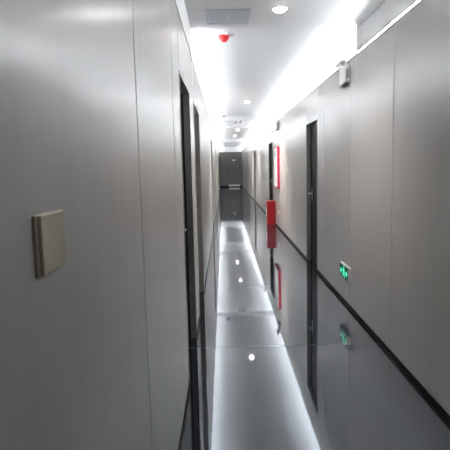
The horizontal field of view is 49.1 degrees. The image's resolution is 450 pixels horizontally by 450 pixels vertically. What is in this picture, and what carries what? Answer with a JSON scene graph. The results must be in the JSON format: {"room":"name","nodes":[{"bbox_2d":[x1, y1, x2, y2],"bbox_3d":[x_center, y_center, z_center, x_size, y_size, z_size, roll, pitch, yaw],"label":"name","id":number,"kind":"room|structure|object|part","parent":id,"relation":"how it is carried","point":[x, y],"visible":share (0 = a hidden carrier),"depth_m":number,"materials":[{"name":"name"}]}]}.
{"room":"corridor","nodes":[
{"label":"corridor","id":0,"kind":"room"},
{"bbox_2d":[0,0,219,449],"bbox_3d":[-0.360,-1.591,15.268,0.100,2.510,37.900,-1,7,0],"label":"wall","id":1,"kind":"structure","parent":0,"point":[94,348],"depth_m":1.05,"materials":[{"name":"grey laminate"}]},
{"bbox_2d":[32,209,65,277],"bbox_3d":[-0.268,0.026,0.756,0.012,0.091,0.106,-1,7,0],"label":"light switch","id":2,"kind":"object","parent":1,"relation":"attached to","point":[48,227],"visible":1,"depth_m":0.73,"materials":[{"name":"beige plastic"}]},
{"bbox_2d":[179,71,196,380],"bbox_3d":[-0.337,-0.001,3.761,0.134,2.115,0.930,-1,7,0],"label":"door","id":3,"kind":"structure","parent":1,"relation":"in","point":[183,90],"depth_m":4.17,"materials":[{"name":"grey"}]},
{"bbox_2d":[174,0,217,144],"bbox_3d":[-0.341,-2.831,15.119,0.009,0.011,37.900,-1,7,0],"label":"trim","id":4,"kind":"structure","parent":1,"relation":"attached to","point":[174,0],"depth_m":4.17,"materials":[{"name":"grey metal"}]},
{"bbox_2d":[193,101,203,303],"bbox_3d":[-0.341,-0.189,5.315,0.134,2.115,1.000,-1,7,0],"label":"door","id":5,"kind":"structure","parent":1,"relation":"in","point":[196,112],"depth_m":5.76,"materials":[{"name":"grey"}]},
{"bbox_2d":[178,191,219,449],"bbox_3d":[-0.277,-0.356,15.418,0.011,0.020,37.898,-1,7,0],"label":"baseboard","id":6,"kind":"structure","parent":1,"relation":"attached to","point":[185,411],"depth_m":3.21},
{"bbox_2d":[210,137,213,226],"bbox_3d":[-0.358,-0.936,11.495,0.134,2.115,1.250,-1,7,0],"label":"door","id":7,"kind":"structure","parent":1,"relation":"in","point":[210,137],"depth_m":12.06,"materials":[{"name":"grey"}]},
{"bbox_2d":[215,148,216,195],"bbox_3d":[-0.375,-1.676,17.625,0.134,2.115,1.000,-1,7,0],"label":"door","id":8,"kind":"structure","parent":1,"relation":"in","point":[215,148],"depth_m":18.09,"materials":[{"name":"grey"}]},
{"bbox_2d":[219,152,241,185],"bbox_3d":[0.410,-3.840,34.137,2.143,2.410,0.100,-1,7,0],"label":"wall","id":9,"kind":"structure","parent":0,"point":[223,156],"depth_m":34.05,"materials":[{"name":"grey paint"}]},
{"bbox_2d":[218,146,244,151],"bbox_3d":[0.376,-5.250,33.967,2.143,0.430,0.100,-1,7,0],"label":"trim","id":10,"kind":"structure","parent":9,"relation":"attached to","point":[221,148],"depth_m":33.92,"materials":[{"name":"paint"}]},
{"bbox_2d":[228,157,239,186],"bbox_3d":[0.632,-3.646,34.072,0.820,2.030,0.077,-1,7,0],"label":"door","id":11,"kind":"structure","parent":9,"relation":"in","point":[233,166],"depth_m":34.10,"materials":[{"name":"grey"}]},
{"bbox_2d":[184,0,384,145],"bbox_3d":[0.423,-3.196,15.077,2.143,0.175,38.300,-1,7,0],"label":"ceiling","id":12,"kind":"structure","parent":0,"point":[269,59],"depth_m":5.76,"materials":[{"name":"white paint"}]},
{"bbox_2d":[175,0,192,81],"bbox_3d":[-0.454,-1.748,15.249,0.280,2.870,37.900,-1,7,0],"label":"cove","id":13,"kind":"object","parent":12,"relation":"attached to","point":[181,7],"visible":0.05,"depth_m":3.87,"materials":[{"name":"paint"}]},
{"bbox_2d":[218,32,233,42],"bbox_3d":[0.013,-1.912,5.027,0.165,0.092,0.120,-1,7,0],"label":"fire alarm","id":14,"kind":"object","parent":12,"relation":"attached to","point":[224,36],"visible":1,"depth_m":4.99,"materials":[{"name":"red plastic"}]},
{"bbox_2d":[205,9,250,23],"bbox_3d":[0.023,-1.779,4.217,0.370,0.012,0.400,-1,7,0],"label":"access hatch","id":15,"kind":"object","parent":12,"relation":"attached to","point":[216,16],"visible":1,"depth_m":4.20,"materials":[{"name":"grey paint"}]},
{"bbox_2d":[215,137,253,139],"bbox_3d":[0.401,-4.150,23.594,1.943,0.145,0.040,-1,7,0],"label":"cross beam","id":16,"kind":"structure","parent":12,"relation":"attached to","point":[217,138],"depth_m":23.58,"materials":[{"name":"white paint"}]},
{"bbox_2d":[224,140,249,146],"bbox_3d":[0.642,-4.962,30.074,1.424,0.100,7.100,-1,7,0],"label":"ceiling panel","id":17,"kind":"object","parent":12,"relation":"attached to","point":[227,143],"visible":0.93,"depth_m":28.44,"materials":[{"name":"white paint"}]},
{"bbox_2d":[210,116,275,120],"bbox_3d":[0.429,-2.960,13.665,1.943,0.125,0.040,-1,7,0],"label":"cross beam","id":18,"kind":"structure","parent":12,"relation":"attached to","point":[234,118],"depth_m":13.65,"materials":[{"name":"white paint"}]},
{"bbox_2d":[224,125,265,138],"bbox_3d":[0.669,-3.775,20.195,1.424,0.085,6.800,-1,7,0],"label":"ceiling panel","id":19,"kind":"object","parent":12,"relation":"attached to","point":[245,131],"visible":0.86,"depth_m":18.64,"materials":[{"name":"white paint"}]},
{"bbox_2d":[271,6,287,12],"bbox_3d":[0.449,-1.760,4.039,0.136,0.028,0.136,-1,7,0],"label":"recessed light","id":20,"kind":"object","parent":12,"relation":"in","point":[279,9],"visible":1,"depth_m":4.01,"materials":[{"name":"white plastic"}]},
{"bbox_2d":[274,7,285,12],"bbox_3d":[0.449,-1.759,4.039,0.102,0.028,0.102,-1,7,0],"label":"diffuser","id":21,"kind":"object","parent":20,"relation":"attached to","point":[276,9],"depth_m":4.01,"materials":[{"name":"white plastic"}]},
{"bbox_2d":[245,0,417,146],"bbox_3d":[1.368,-1.791,15.249,0.280,2.870,37.900,-1,7,0],"label":"cove","id":22,"kind":"object","parent":12,"relation":"attached to","point":[388,11],"visible":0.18,"depth_m":4.46,"materials":[{"name":"paint"}]},
{"bbox_2d":[181,187,449,449],"bbox_3d":[0.492,-0.315,15.425,2.143,0.100,38.300,-1,7,0],"label":"floor","id":23,"kind":"structure","parent":0,"point":[278,360],"depth_m":3.69,"materials":[{"name":"grey tile"}]},
{"bbox_2d":[265,200,275,224],"bbox_3d":[1.139,-0.320,12.435,0.243,0.597,0.360,-1,7,0],"label":"box","id":24,"kind":"object","parent":23,"relation":"on","point":[270,204],"visible":1,"depth_m":12.27,"materials":[{"name":"red metal"}]},
{"bbox_2d":[242,0,449,414],"bbox_3d":[1.282,-1.630,15.268,0.100,2.510,37.900,-1,7,0],"label":"wall","id":25,"kind":"structure","parent":0,"point":[383,136],"depth_m":3.83,"materials":[{"name":"grey laminate"}]},
{"bbox_2d":[248,153,249,193],"bbox_3d":[1.274,-2.581,24.924,0.134,2.080,0.900,-1,7,0],"label":"door","id":26,"kind":"structure","parent":25,"relation":"in","point":[248,153],"depth_m":25.31,"materials":[{"name":"grey"}]},
{"bbox_2d":[254,150,255,200],"bbox_3d":[1.286,-2.017,20.258,0.134,2.080,0.900,-1,7,0],"label":"door","id":27,"kind":"structure","parent":25,"relation":"in","point":[254,150],"depth_m":20.69,"materials":[{"name":"grey"}]},
{"bbox_2d":[269,142,272,199],"bbox_3d":[1.306,-1.179,13.323,0.134,2.080,0.970,-1,7,0],"label":"door","id":28,"kind":"structure","parent":25,"relation":"in","point":[270,143],"depth_m":13.72,"materials":[{"name":"grey"}]},
{"bbox_2d":[273,118,278,130],"bbox_3d":[1.166,-2.309,11.258,0.100,0.279,0.258,-1,7,0],"label":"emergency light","id":29,"kind":"object","parent":25,"relation":"attached to","point":[275,119],"visible":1,"depth_m":11.15,"materials":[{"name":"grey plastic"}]},
{"bbox_2d":[274,146,279,187],"bbox_3d":[1.198,-1.349,11.545,0.082,0.950,0.740,-1,7,0],"label":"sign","id":30,"kind":"object","parent":25,"relation":"attached to","point":[276,149],"visible":1,"depth_m":11.23,"materials":[{"name":"metal"}]},
{"bbox_3d":[1.184,-1.349,11.545,0.008,0.874,0.674,-1,7,0],"label":"cabinet door","id":31,"kind":"part","parent":30,"relation":"part of","materials":[{"name":"white glass"}]},
{"bbox_2d":[306,118,316,264],"bbox_3d":[1.323,-0.444,7.162,0.134,2.100,0.880,-1,7,0],"label":"door","id":32,"kind":"structure","parent":25,"relation":"in","point":[311,127],"depth_m":7.48,"materials":[{"name":"grey"}]},
{"bbox_2d":[247,0,421,145],"bbox_3d":[1.204,-2.868,15.118,0.009,0.011,37.900,-1,7,0],"label":"trim","id":33,"kind":"structure","parent":25,"relation":"attached to","point":[419,1],"depth_m":4.25,"materials":[{"name":"grey metal"}]},
{"bbox_2d":[335,55,349,86],"bbox_3d":[1.183,-1.558,4.992,0.100,0.279,0.258,-1,7,0],"label":"emergency light","id":34,"kind":"object","parent":25,"relation":"attached to","point":[344,72],"visible":1,"depth_m":4.90,"materials":[{"name":"white plastic"}]},
{"bbox_2d":[340,261,350,282],"bbox_3d":[1.265,0.494,5.185,0.034,0.156,0.370,-1,7,0],"label":"exit sign","id":35,"kind":"object","parent":25,"relation":"attached to","point":[345,270],"visible":1,"depth_m":5.11,"materials":[{"name":"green plastic"}]},
{"bbox_2d":[242,186,449,422],"bbox_3d":[1.257,-0.402,15.417,0.011,0.038,37.898,-1,7,0],"label":"baseboard","id":36,"kind":"structure","parent":25,"relation":"attached to","point":[418,384],"depth_m":3.87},
{"bbox_2d":[358,0,418,51],"bbox_3d":[1.256,-1.360,2.531,0.030,0.014,4.165,-1,7,0],"label":"led strip","id":37,"kind":"object","parent":25,"relation":"attached to","point":[418,0],"visible":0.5,"depth_m":3.69,"materials":[{"name":"white plastic"}]}
]}

